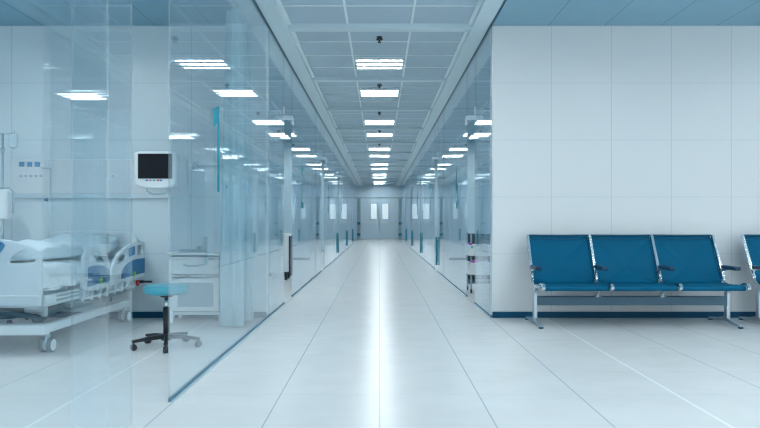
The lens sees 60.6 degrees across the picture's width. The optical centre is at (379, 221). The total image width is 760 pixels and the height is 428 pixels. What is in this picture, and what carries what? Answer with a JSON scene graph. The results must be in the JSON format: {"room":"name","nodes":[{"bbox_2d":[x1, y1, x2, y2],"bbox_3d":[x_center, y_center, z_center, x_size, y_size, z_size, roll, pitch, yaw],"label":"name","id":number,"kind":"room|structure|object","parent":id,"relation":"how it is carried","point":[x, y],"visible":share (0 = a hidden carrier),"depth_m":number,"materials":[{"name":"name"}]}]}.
{"room":"hospital corridor","nodes":[
{"label":"hospital corridor","id":0,"kind":"room"},
{"bbox_2d":[0,26,268,314],"bbox_3d":[-4.367,-0.545,7.180,6.266,3.190,0.160,0,0,0],"label":"wall","id":1,"kind":"structure","parent":0,"point":[67,92],"depth_m":7.10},
{"bbox_2d":[10,159,190,197],"bbox_3d":[-3.031,-0.465,7.070,1.942,0.424,0.060,0,0,0],"label":"panel","id":2,"kind":"object","parent":1,"relation":"attached to","point":[68,178],"visible":0.71,"depth_m":7.04,"materials":[{"name":"paint"}]},
{"bbox_2d":[40,162,51,237],"bbox_3d":[-3.595,-0.218,7.000,0.101,0.837,0.079,0,0,0],"label":"flow regulator","id":3,"kind":"object","parent":2,"relation":"attached to","point":[44,165],"visible":0.97,"depth_m":6.98,"materials":[{"name":"paint"}]},
{"bbox_2d":[134,151,179,194],"bbox_3d":[-2.280,-0.496,6.811,0.439,0.442,0.449,0,0,0],"label":"patient monitor","id":4,"kind":"object","parent":2,"relation":"attached to","point":[152,169],"visible":1,"depth_m":6.59,"materials":[{"name":"white plastic"}]},
{"bbox_2d":[19,312,266,317],"bbox_3d":[-4.366,1.017,7.094,6.268,0.066,0.012,0,0,0],"label":"baseboard","id":5,"kind":"structure","parent":1,"relation":"attached to","point":[59,314],"depth_m":7.09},
{"bbox_2d":[188,161,221,165],"bbox_3d":[-1.890,-0.631,7.065,0.368,0.049,0.070,0,0,0],"label":"rail","id":6,"kind":"object","parent":1,"relation":"attached to","point":[190,163],"visible":0.79,"depth_m":7.03,"materials":[{"name":"paint"}]},
{"bbox_2d":[192,162,197,170],"bbox_3d":[-1.993,-0.594,7.020,0.060,0.090,0.060,0,0,0],"label":"clamp","id":7,"kind":"object","parent":6,"relation":"attached to","point":[194,166],"visible":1,"depth_m":6.99,"materials":[{"name":"grey plastic"}]},
{"bbox_2d":[168,106,270,401],"bbox_3d":[-1.213,-0.551,5.478,0.034,3.202,3.396,0,0,0],"label":"window","id":8,"kind":"structure","parent":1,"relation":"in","point":[216,111],"depth_m":4.87,"materials":[{"name":"clear glass"}]},
{"bbox_2d":[251,25,265,311],"bbox_3d":[-1.317,-0.578,7.085,0.166,3.124,0.030,0,0,0],"label":"trim","id":9,"kind":"structure","parent":1,"relation":"attached to","point":[258,32],"depth_m":7.07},
{"bbox_2d":[234,0,293,90],"bbox_3d":[-1.327,-2.228,17.800,0.165,0.184,41.600,0,0,0],"label":"trim","id":10,"kind":"structure","parent":1,"relation":"attached to","point":[248,9],"depth_m":7.80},
{"bbox_2d":[269,302,285,315],"bbox_3d":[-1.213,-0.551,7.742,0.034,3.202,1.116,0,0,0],"label":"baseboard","id":11,"kind":"structure","parent":1,"relation":"in","point":[282,304],"depth_m":7.67,"materials":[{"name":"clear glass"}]},
{"bbox_2d":[269,109,280,275],"bbox_3d":[-4.700,-0.545,12.480,5.600,3.190,0.160,0,0,0],"label":"wall","id":12,"kind":"structure","parent":0,"point":[274,116],"depth_m":12.40,"materials":[{"name":"clear glass"}]},
{"bbox_2d":[281,143,295,257],"bbox_3d":[-4.700,-0.545,17.780,5.600,3.190,0.160,0,0,0],"label":"wall","id":13,"kind":"structure","parent":0,"point":[288,181],"depth_m":17.70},
{"bbox_2d":[321,161,323,250],"bbox_3d":[-4.700,-0.545,23.080,5.600,3.190,0.160,0,0,0],"label":"wall","id":14,"kind":"structure","parent":0,"point":[322,162],"depth_m":23.00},
{"bbox_2d":[338,180,338,231],"bbox_3d":[-4.700,-0.545,33.680,5.600,3.190,0.160,0,0,0],"label":"wall","id":15,"kind":"structure","parent":0,"point":[338,180],"depth_m":33.60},
{"bbox_2d":[347,184,411,238],"bbox_3d":[0.000,-0.625,38.700,15.000,3.350,0.200,0,0,0],"label":"wall","id":16,"kind":"structure","parent":0,"point":[366,190],"depth_m":38.60,"materials":[{"name":"white paint"}]},
{"bbox_2d":[252,0,361,185],"bbox_3d":[-1.113,-2.238,17.800,0.185,0.204,41.600,0,0,0],"label":"trim","id":17,"kind":"structure","parent":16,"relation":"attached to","point":[270,9],"depth_m":8.73,"materials":[{"name":"metal"}]},
{"bbox_2d":[357,183,358,240],"bbox_3d":[-1.213,-0.551,37.045,0.034,3.202,2.930,0,0,0],"label":"window","id":18,"kind":"structure","parent":16,"relation":"in","point":[357,183],"depth_m":35.93,"materials":[{"name":"clear glass"}]},
{"bbox_2d":[359,198,378,238],"bbox_3d":[-0.616,-0.163,38.447,1.208,2.405,0.295,0,0,0],"label":"door","id":19,"kind":"structure","parent":16,"relation":"in","point":[369,223],"depth_m":38.55,"materials":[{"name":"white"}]},
{"bbox_2d":[276,0,482,184],"bbox_3d":[0.000,-2.195,17.800,2.040,0.030,41.600,0,0,0],"label":"trim","id":20,"kind":"structure","parent":16,"relation":"attached to","point":[281,6],"depth_m":9.26,"materials":[{"name":"white metal"}]},
{"bbox_2d":[359,197,399,238],"bbox_3d":[0.000,-0.200,38.560,2.400,2.500,0.080,0,0,0],"label":"trim","id":21,"kind":"structure","parent":16,"relation":"attached to","point":[359,197],"depth_m":38.52,"materials":[{"name":"grey metal"}]},
{"bbox_2d":[380,198,399,238],"bbox_3d":[0.616,-0.163,38.447,1.208,2.405,0.295,0,0,0],"label":"door","id":22,"kind":"structure","parent":16,"relation":"in","point":[389,223],"depth_m":38.55,"materials":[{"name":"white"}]},
{"bbox_2d":[400,183,401,240],"bbox_3d":[1.213,-0.551,37.045,0.034,3.202,2.930,0,0,0],"label":"window","id":23,"kind":"structure","parent":16,"relation":"in","point":[401,183],"depth_m":35.93,"materials":[{"name":"clear glass"}]},
{"bbox_2d":[397,0,505,185],"bbox_3d":[1.113,-2.238,17.800,0.185,0.204,41.600,0,0,0],"label":"trim","id":24,"kind":"structure","parent":16,"relation":"attached to","point":[488,9],"depth_m":8.73,"materials":[{"name":"metal"}]},
{"bbox_2d":[0,239,759,427],"bbox_3d":[0.000,1.100,17.900,15.000,0.100,41.800,0,0,0],"label":"floor","id":25,"kind":"structure","parent":0,"point":[379,338],"depth_m":4.77,"materials":[{"name":"tile"}]},
{"bbox_2d":[0,130,28,322],"bbox_3d":[-3.930,0.050,6.780,0.382,2.000,0.362,0,0,0],"label":"stand","id":26,"kind":"object","parent":25,"relation":"on","point":[2,134],"visible":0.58,"depth_m":6.77,"materials":[{"name":"metal"}]},
{"bbox_2d":[0,187,13,218],"bbox_3d":[-3.895,-0.190,6.697,0.270,0.329,0.141,0,0,0],"label":"pump","id":27,"kind":"object","parent":26,"relation":"attached to","point":[6,196],"visible":1,"depth_m":6.65,"materials":[{"name":"white plastic"}]},
{"bbox_2d":[9,134,17,149],"bbox_3d":[-3.815,-0.833,6.770,0.080,0.165,0.040,0,0,0],"label":"bag","id":28,"kind":"object","parent":26,"relation":"hanging from","point":[13,138],"visible":1,"depth_m":6.76,"materials":[{"name":"clear plastic"}]},
{"bbox_2d":[0,230,151,351],"bbox_3d":[-3.067,0.573,6.064,1.255,0.955,2.188,0,0,0],"label":"hospital bed","id":29,"kind":"object","parent":25,"relation":"on","point":[22,294],"visible":0.93,"depth_m":5.53,"materials":[{"name":"plastic"}]},
{"bbox_2d":[96,259,120,265],"bbox_3d":[-3.125,0.467,6.010,0.890,0.167,1.940,0,0,0],"label":"mattress","id":30,"kind":"object","parent":29,"relation":"on","point":[101,261],"visible":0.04,"depth_m":6.49,"materials":[{"name":"white fabric"}]},
{"bbox_2d":[11,255,106,290],"bbox_3d":[-3.125,0.420,5.526,1.200,0.250,0.978,0,0,0],"label":"blanket","id":31,"kind":"object","parent":30,"relation":"on","point":[57,273],"visible":0.5,"depth_m":5.37,"materials":[{"name":"white fabric"}]},
{"bbox_2d":[11,239,82,261],"bbox_3d":[-3.025,0.243,5.595,0.670,0.182,0.850,0,0,0],"label":"pillow","id":32,"kind":"object","parent":31,"relation":"on","point":[61,249],"visible":0.7,"depth_m":5.42,"materials":[{"name":"fabric"}]},
{"bbox_2d":[42,233,118,257],"bbox_3d":[-3.100,0.249,6.605,0.723,0.259,0.722,0,0,1],"label":"pillow","id":33,"kind":"object","parent":30,"relation":"on","point":[107,243],"visible":0.49,"depth_m":6.57,"materials":[{"name":"fabric"}]},
{"bbox_2d":[129,283,201,352],"bbox_3d":[-1.762,0.790,5.439,0.546,0.520,0.571,0,0,0],"label":"stool","id":34,"kind":"object","parent":25,"relation":"on","point":[164,290],"visible":1,"depth_m":5.39,"materials":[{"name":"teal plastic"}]},
{"bbox_2d":[167,251,220,322],"bbox_3d":[-1.895,0.686,6.856,0.584,0.728,0.407,0,0,0],"label":"base cabinet","id":35,"kind":"object","parent":25,"relation":"on","point":[200,271],"visible":0.73,"depth_m":6.70,"materials":[{"name":"white plastic"}]},
{"bbox_2d":[179,246,200,251],"bbox_3d":[-1.995,0.291,6.855,0.190,0.062,0.150,0,0,0],"label":"tray","id":36,"kind":"object","parent":35,"relation":"on","point":[198,248],"visible":0.99,"depth_m":6.86,"materials":[{"name":"grey plastic"}]},
{"bbox_2d":[270,233,293,279],"bbox_3d":[-1.770,0.635,11.815,0.360,0.830,0.470,0,0,0],"label":"cart","id":37,"kind":"object","parent":25,"relation":"on","point":[281,243],"visible":1,"depth_m":11.60,"materials":[{"name":"white plastic"}]},
{"bbox_2d":[282,69,316,296],"bbox_3d":[-1.169,-0.551,10.378,0.145,3.202,4.196,0,0,0],"label":"glass partition","id":38,"kind":"structure","parent":25,"relation":"on","point":[304,109],"depth_m":10.54,"materials":[{"name":"clear glass"}]},
{"bbox_2d":[271,101,281,114],"bbox_3d":[-1.272,-0.193,8.040,0.020,2.455,0.720,0,0,0],"label":"door","id":39,"kind":"structure","parent":38,"relation":"attached to","point":[279,111],"depth_m":7.99,"materials":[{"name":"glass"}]},
{"bbox_2d":[316,110,321,275],"bbox_3d":[-1.213,-0.551,13.042,0.034,3.202,1.116,0,0,0],"label":"window","id":40,"kind":"structure","parent":25,"relation":"on","point":[318,118],"depth_m":12.96,"materials":[{"name":"clear glass"}]},
{"bbox_2d":[321,119,324,159],"bbox_3d":[-1.222,-1.758,13.990,0.012,0.787,0.780,0,0,0],"label":"window","id":41,"kind":"structure","parent":40,"relation":"on","point":[322,122],"depth_m":14.11,"materials":[{"name":"clear glass"}]},
{"bbox_2d":[324,126,334,268],"bbox_3d":[-1.213,-0.551,16.078,0.034,3.202,3.396,0,0,0],"label":"window","id":42,"kind":"structure","parent":25,"relation":"on","point":[329,167],"depth_m":15.81,"materials":[{"name":"clear glass"}]},
{"bbox_2d":[335,144,337,259],"bbox_3d":[-1.213,-0.551,18.342,0.034,3.202,1.116,0,0,0],"label":"window","id":43,"kind":"structure","parent":25,"relation":"on","point":[336,147],"depth_m":18.38,"materials":[{"name":"clear glass"}]},
{"bbox_2d":[339,151,344,255],"bbox_3d":[-1.213,-0.551,21.378,0.034,3.202,3.396,0,0,0],"label":"window","id":44,"kind":"structure","parent":25,"relation":"on","point":[341,159],"depth_m":20.80,"materials":[{"name":"clear glass"}]},
{"bbox_2d":[345,161,346,250],"bbox_3d":[-1.213,-0.551,23.642,0.034,3.202,1.116,0,0,0],"label":"window","id":45,"kind":"structure","parent":25,"relation":"on","point":[345,161],"depth_m":23.25,"materials":[{"name":"clear glass"}]},
{"bbox_2d":[347,167,351,248],"bbox_3d":[-1.213,-0.551,26.678,0.034,3.202,3.396,0,0,0],"label":"window","id":46,"kind":"structure","parent":25,"relation":"on","point":[349,170],"depth_m":26.35,"materials":[{"name":"clear glass"}]},
{"bbox_2d":[352,174,352,244],"bbox_3d":[-1.213,-0.551,28.942,0.034,3.202,1.116,0,0,0],"label":"window","id":47,"kind":"structure","parent":25,"relation":"on","point":[352,174],"depth_m":29.27,"materials":[{"name":"clear glass"}]},
{"bbox_2d":[353,175,355,243],"bbox_3d":[-1.213,-0.551,31.978,0.034,3.202,3.396,0,0,0],"label":"window","id":48,"kind":"structure","parent":25,"relation":"on","point":[354,179],"depth_m":31.61,"materials":[{"name":"clear glass"}]},
{"bbox_2d":[356,181,356,241],"bbox_3d":[-1.213,-0.551,34.242,0.034,3.202,1.116,0,0,0],"label":"window","id":49,"kind":"structure","parent":25,"relation":"on","point":[356,181],"depth_m":34.37,"materials":[{"name":"clear glass"}]},
{"bbox_2d":[402,181,402,241],"bbox_3d":[1.213,-0.551,34.242,0.034,3.202,1.116,0,0,0],"label":"window","id":50,"kind":"structure","parent":25,"relation":"on","point":[402,181],"depth_m":34.37,"materials":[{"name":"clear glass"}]},
{"bbox_2d":[403,175,405,243],"bbox_3d":[1.213,-0.551,31.978,0.034,3.202,3.396,0,0,0],"label":"window","id":51,"kind":"structure","parent":25,"relation":"on","point":[404,179],"depth_m":31.61,"materials":[{"name":"clear glass"}]},
{"bbox_2d":[406,174,406,244],"bbox_3d":[1.213,-0.551,28.942,0.034,3.202,1.116,0,0,0],"label":"window","id":52,"kind":"structure","parent":25,"relation":"on","point":[406,174],"depth_m":29.27,"materials":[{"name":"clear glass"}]},
{"bbox_2d":[407,167,411,248],"bbox_3d":[1.213,-0.551,26.678,0.034,3.202,3.396,0,0,0],"label":"window","id":53,"kind":"structure","parent":25,"relation":"on","point":[409,170],"depth_m":26.35,"materials":[{"name":"clear glass"}]},
{"bbox_2d":[412,161,413,250],"bbox_3d":[1.213,-0.551,23.642,0.034,3.202,1.116,0,0,0],"label":"window","id":54,"kind":"structure","parent":25,"relation":"on","point":[413,161],"depth_m":23.25,"materials":[{"name":"clear glass"}]},
{"bbox_2d":[414,151,419,255],"bbox_3d":[1.213,-0.551,21.378,0.034,3.202,3.396,0,0,0],"label":"window","id":55,"kind":"structure","parent":25,"relation":"on","point":[417,159],"depth_m":20.80,"materials":[{"name":"clear glass"}]},
{"bbox_2d":[421,144,423,259],"bbox_3d":[1.213,-0.551,18.342,0.034,3.202,1.116,0,0,0],"label":"window","id":56,"kind":"structure","parent":25,"relation":"on","point":[422,147],"depth_m":18.38,"materials":[{"name":"clear glass"}]},
{"bbox_2d":[424,126,434,268],"bbox_3d":[1.213,-0.551,16.078,0.034,3.202,3.396,0,0,0],"label":"window","id":57,"kind":"structure","parent":25,"relation":"on","point":[429,167],"depth_m":15.81,"materials":[{"name":"clear glass"}]},
{"bbox_2d":[437,110,442,275],"bbox_3d":[1.213,-0.551,13.042,0.034,3.202,1.116,0,0,0],"label":"window","id":58,"kind":"structure","parent":25,"relation":"on","point":[440,118],"depth_m":12.96,"materials":[{"name":"clear glass"}]},
{"bbox_2d":[434,119,437,159],"bbox_3d":[1.222,-1.758,13.990,0.012,0.787,0.780,0,0,0],"label":"window","id":59,"kind":"structure","parent":58,"relation":"on","point":[436,122],"depth_m":14.11,"materials":[{"name":"clear glass"}]},
{"bbox_2d":[435,237,437,264],"bbox_3d":[1.196,0.615,13.620,0.039,0.590,0.140,0,0,0],"label":"handle","id":60,"kind":"object","parent":58,"relation":"attached to","point":[436,240],"visible":1,"depth_m":13.58,"materials":[{"name":"teal metal"}]},
{"bbox_2d":[442,69,476,296],"bbox_3d":[1.169,-0.551,10.378,0.145,3.202,4.196,0,0,0],"label":"glass partition","id":61,"kind":"structure","parent":25,"relation":"on","point":[454,109],"depth_m":10.54,"materials":[{"name":"clear glass"}]},
{"bbox_2d":[477,101,487,114],"bbox_3d":[1.272,-0.193,8.040,0.020,2.455,0.720,0,0,0],"label":"door","id":62,"kind":"structure","parent":61,"relation":"attached to","point":[479,111],"depth_m":7.99,"materials":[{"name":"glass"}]},
{"bbox_2d":[466,233,489,292],"bbox_3d":[1.535,0.610,9.725,0.410,0.880,0.486,0,0,0],"label":"trolley","id":63,"kind":"object","parent":25,"relation":"on","point":[474,238],"visible":0.48,"depth_m":9.93,"materials":[{"name":"grey plastic"}]},
{"bbox_2d":[465,260,489,274],"bbox_3d":[1.465,0.671,9.660,0.330,0.213,0.400,0,0,0],"label":"bin","id":64,"kind":"object","parent":63,"relation":"on","point":[476,267],"visible":0.92,"depth_m":9.46,"materials":[{"name":"white plastic"}]},
{"bbox_2d":[465,243,489,255],"bbox_3d":[1.465,0.406,9.658,0.330,0.193,0.404,0,0,0],"label":"bin","id":65,"kind":"object","parent":63,"relation":"on","point":[471,249],"visible":0.91,"depth_m":9.46,"materials":[{"name":"white plastic"}]},
{"bbox_2d":[467,233,489,234],"bbox_3d":[1.535,0.186,9.725,0.410,0.012,0.450,0,0,0],"label":"shelf","id":66,"kind":"object","parent":63,"relation":"attached to","point":[467,233],"depth_m":9.75,"materials":[{"name":"grey metal"}]},
{"bbox_2d":[467,279,489,282],"bbox_3d":[1.535,0.886,9.725,0.410,0.012,0.450,0,0,0],"label":"shelf","id":67,"kind":"object","parent":63,"relation":"attached to","point":[468,280],"depth_m":9.70,"materials":[{"name":"silver metal"}]},
{"bbox_2d":[525,234,750,328],"bbox_3d":[2.561,0.594,6.603,2.037,0.912,0.761,0,0,0],"label":"bench","id":68,"kind":"object","parent":25,"relation":"on","point":[556,262],"visible":1,"depth_m":6.77,"materials":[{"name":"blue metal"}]},
{"bbox_2d":[738,234,759,321],"bbox_3d":[4.845,0.594,6.603,2.037,0.912,0.761,0,0,0],"label":"bench","id":69,"kind":"object","parent":25,"relation":"on","point":[751,243],"visible":1,"depth_m":6.82,"materials":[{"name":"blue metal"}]},
{"bbox_2d":[0,0,759,183],"bbox_3d":[0.000,-2.240,17.900,15.000,0.200,41.800,0,0,0],"label":"ceiling","id":70,"kind":"structure","parent":0,"point":[12,12],"depth_m":7.04,"materials":[{"name":"tile"}]},
{"bbox_2d":[281,135,290,138],"bbox_3d":[-2.600,-2.137,16.350,0.660,0.042,0.620,0,0,0],"label":"ceiling light","id":71,"kind":"object","parent":70,"relation":"attached to","point":[282,136],"visible":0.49,"depth_m":16.40,"materials":[{"name":"white plastic"}]},
{"bbox_2d":[288,23,470,31],"bbox_3d":[0.000,-2.182,7.285,2.040,0.076,0.130,0,0,0],"label":"trim","id":72,"kind":"structure","parent":70,"relation":"attached to","point":[294,27],"depth_m":7.22,"materials":[{"name":"white metal"}]},
{"bbox_2d":[312,77,446,81],"bbox_3d":[0.000,-2.182,9.935,2.040,0.076,0.130,0,0,0],"label":"trim","id":73,"kind":"structure","parent":70,"relation":"attached to","point":[316,79],"depth_m":9.87,"materials":[{"name":"metal"}]},
{"bbox_2d":[355,57,403,69],"bbox_3d":[0.000,-2.195,9.020,0.660,0.042,0.620,0,0,0],"label":"ceiling light","id":74,"kind":"object","parent":70,"relation":"attached to","point":[362,63],"visible":1,"depth_m":8.96,"materials":[{"name":"white plastic"}]},
{"bbox_2d":[327,107,431,110],"bbox_3d":[0.000,-2.182,12.585,2.040,0.076,0.130,0,0,0],"label":"trim","id":75,"kind":"structure","parent":70,"relation":"attached to","point":[329,108],"depth_m":12.52,"materials":[{"name":"white metal"}]},
{"bbox_2d":[360,88,398,96],"bbox_3d":[0.000,-2.195,11.050,0.660,0.042,0.620,0,0,0],"label":"ceiling light","id":76,"kind":"object","parent":70,"relation":"attached to","point":[364,92],"visible":0.98,"depth_m":10.97,"materials":[{"name":"white plastic"}]},
{"bbox_2d":[336,127,422,129],"bbox_3d":[0.000,-2.182,15.235,2.040,0.076,0.130,0,0,0],"label":"trim","id":77,"kind":"structure","parent":70,"relation":"attached to","point":[338,128],"depth_m":15.17,"materials":[{"name":"white metal"}]},
{"bbox_2d":[342,141,416,143],"bbox_3d":[0.000,-2.182,17.885,2.040,0.076,0.130,0,0,0],"label":"trim","id":78,"kind":"structure","parent":70,"relation":"attached to","point":[344,142],"depth_m":17.82,"materials":[{"name":"white metal"}]},
{"bbox_2d":[364,119,394,124],"bbox_3d":[0.000,-2.195,14.320,0.660,0.042,0.620,0,0,0],"label":"ceiling light","id":79,"kind":"object","parent":70,"relation":"attached to","point":[366,121],"visible":0.98,"depth_m":14.15,"materials":[{"name":"white plastic"}]},
{"bbox_2d":[366,132,392,136],"bbox_3d":[0.000,-2.195,16.350,0.660,0.042,0.620,0,0,0],"label":"ceiling light","id":80,"kind":"object","parent":70,"relation":"attached to","point":[368,134],"visible":0.98,"depth_m":16.27,"materials":[{"name":"white plastic"}]},
{"bbox_2d":[347,152,411,153],"bbox_3d":[0.000,-2.182,20.535,2.040,0.076,0.130,0,0,0],"label":"trim","id":81,"kind":"structure","parent":70,"relation":"attached to","point":[347,152],"depth_m":20.48,"materials":[{"name":"metal"}]},
{"bbox_2d":[351,160,407,161],"bbox_3d":[0.000,-2.182,23.185,2.040,0.076,0.130,0,0,0],"label":"trim","id":82,"kind":"structure","parent":70,"relation":"attached to","point":[351,160],"depth_m":23.17,"materials":[{"name":"white metal"}]},
{"bbox_2d":[354,166,404,167],"bbox_3d":[0.000,-2.182,25.835,2.040,0.076,0.130,0,0,0],"label":"trim","id":83,"kind":"structure","parent":70,"relation":"attached to","point":[355,166],"depth_m":25.81,"materials":[{"name":"grey metal"}]},
{"bbox_2d":[356,171,402,172],"bbox_3d":[0.000,-2.182,28.485,2.040,0.076,0.130,0,0,0],"label":"trim","id":84,"kind":"structure","parent":70,"relation":"attached to","point":[357,171],"depth_m":28.44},
{"bbox_2d":[368,147,390,150],"bbox_3d":[0.000,-2.195,19.620,0.660,0.042,0.620,0,0,0],"label":"ceiling light","id":85,"kind":"object","parent":70,"relation":"attached to","point":[369,148],"visible":0.99,"depth_m":19.43,"materials":[{"name":"white plastic"}]},
{"bbox_2d":[358,175,400,176],"bbox_3d":[0.000,-2.182,31.135,2.040,0.076,0.130,0,0,0],"label":"trim","id":86,"kind":"structure","parent":70,"relation":"attached to","point":[359,175],"depth_m":31.07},
{"bbox_2d":[369,154,389,156],"bbox_3d":[0.000,-2.195,21.650,0.660,0.042,0.620,0,0,0],"label":"ceiling light","id":87,"kind":"object","parent":70,"relation":"attached to","point":[370,155],"visible":1,"depth_m":21.48,"materials":[{"name":"white plastic"}]},
{"bbox_2d":[360,179,398,179],"bbox_3d":[0.000,-2.182,33.785,2.040,0.076,0.130,0,0,0],"label":"trim","id":88,"kind":"structure","parent":70,"relation":"attached to","point":[360,179],"depth_m":33.72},
{"bbox_2d":[362,182,396,182],"bbox_3d":[0.000,-2.182,36.435,2.040,0.076,0.130,0,0,0],"label":"trim","id":89,"kind":"structure","parent":70,"relation":"attached to","point":[362,182],"depth_m":36.37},
{"bbox_2d":[371,163,387,164],"bbox_3d":[0.000,-2.195,24.920,0.660,0.042,0.620,0,0,0],"label":"ceiling light","id":90,"kind":"object","parent":70,"relation":"attached to","point":[371,163],"visible":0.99,"depth_m":24.72,"materials":[{"name":"white plastic"}]},
{"bbox_2d":[371,168,387,169],"bbox_3d":[0.000,-2.195,26.950,0.660,0.042,0.620,0,0,0],"label":"ceiling light","id":91,"kind":"object","parent":70,"relation":"attached to","point":[371,168],"visible":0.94,"depth_m":26.70,"materials":[{"name":"white plastic"}]},
{"bbox_2d":[376,36,382,42],"bbox_3d":[0.000,-2.165,7.750,0.090,0.070,0.090,0,0,0],"label":"sprinkler","id":92,"kind":"object","parent":70,"relation":"attached to","point":[379,38],"visible":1,"depth_m":7.73,"materials":[{"name":"plastic"}]},
{"bbox_2d":[468,135,477,138],"bbox_3d":[2.600,-2.137,16.350,0.660,0.042,0.620,0,0,0],"label":"ceiling light","id":93,"kind":"object","parent":70,"relation":"attached to","point":[471,136],"visible":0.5,"depth_m":16.40,"materials":[{"name":"white plastic"}]},
{"bbox_3d":[-1.437,-2.099,2.025,0.030,0.079,10.050,0,0,0],"label":"track","id":94,"kind":"object","parent":70,"relation":"attached to","visible":0},
{"bbox_2d":[220,8,253,326],"bbox_3d":[-1.433,-0.520,6.610,0.257,3.080,0.681,0,0,0],"label":"curtain","id":95,"kind":"object","parent":94,"relation":"hanging from","point":[236,271],"visible":1,"depth_m":6.33,"materials":[{"name":"fabric"}]},
{"bbox_2d":[420,180,420,231],"bbox_3d":[4.700,-0.545,33.680,5.600,3.190,0.160,0,0,0],"label":"wall","id":96,"kind":"structure","parent":0,"point":[420,180],"depth_m":33.60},
{"bbox_2d":[435,161,437,239],"bbox_3d":[4.700,-0.545,23.080,5.600,3.190,0.160,0,0,0],"label":"wall","id":97,"kind":"structure","parent":0,"point":[436,162],"depth_m":23.00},
{"bbox_2d":[463,143,477,257],"bbox_3d":[4.700,-0.545,17.780,5.600,3.190,0.160,0,0,0],"label":"wall","id":98,"kind":"structure","parent":0,"point":[470,181],"depth_m":17.70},
{"bbox_2d":[478,109,489,232],"bbox_3d":[4.700,-0.545,12.480,5.600,3.190,0.160,0,0,0],"label":"wall","id":99,"kind":"structure","parent":0,"point":[484,116],"depth_m":12.40,"materials":[{"name":"clear glass"}]},
{"bbox_2d":[490,26,759,314],"bbox_3d":[4.367,-0.545,7.180,6.266,3.190,0.160,0,0,0],"label":"wall","id":100,"kind":"structure","parent":0,"point":[599,130],"depth_m":7.10,"materials":[{"name":"white paint"}]},
{"bbox_2d":[465,25,490,90],"bbox_3d":[1.327,-2.228,22.850,0.165,0.184,31.500,0,0,0],"label":"trim","id":101,"kind":"structure","parent":100,"relation":"attached to","point":[483,52],"depth_m":8.68,"materials":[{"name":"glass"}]},
{"bbox_2d":[473,302,491,317],"bbox_3d":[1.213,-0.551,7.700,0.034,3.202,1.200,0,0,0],"label":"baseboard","id":102,"kind":"structure","parent":100,"relation":"in","point":[476,304],"depth_m":7.59,"materials":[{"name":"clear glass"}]},
{"bbox_2d":[492,312,755,317],"bbox_3d":[4.366,1.017,7.094,6.268,0.066,0.012,0,0,0],"label":"baseboard","id":103,"kind":"structure","parent":100,"relation":"attached to","point":[494,314],"depth_m":7.09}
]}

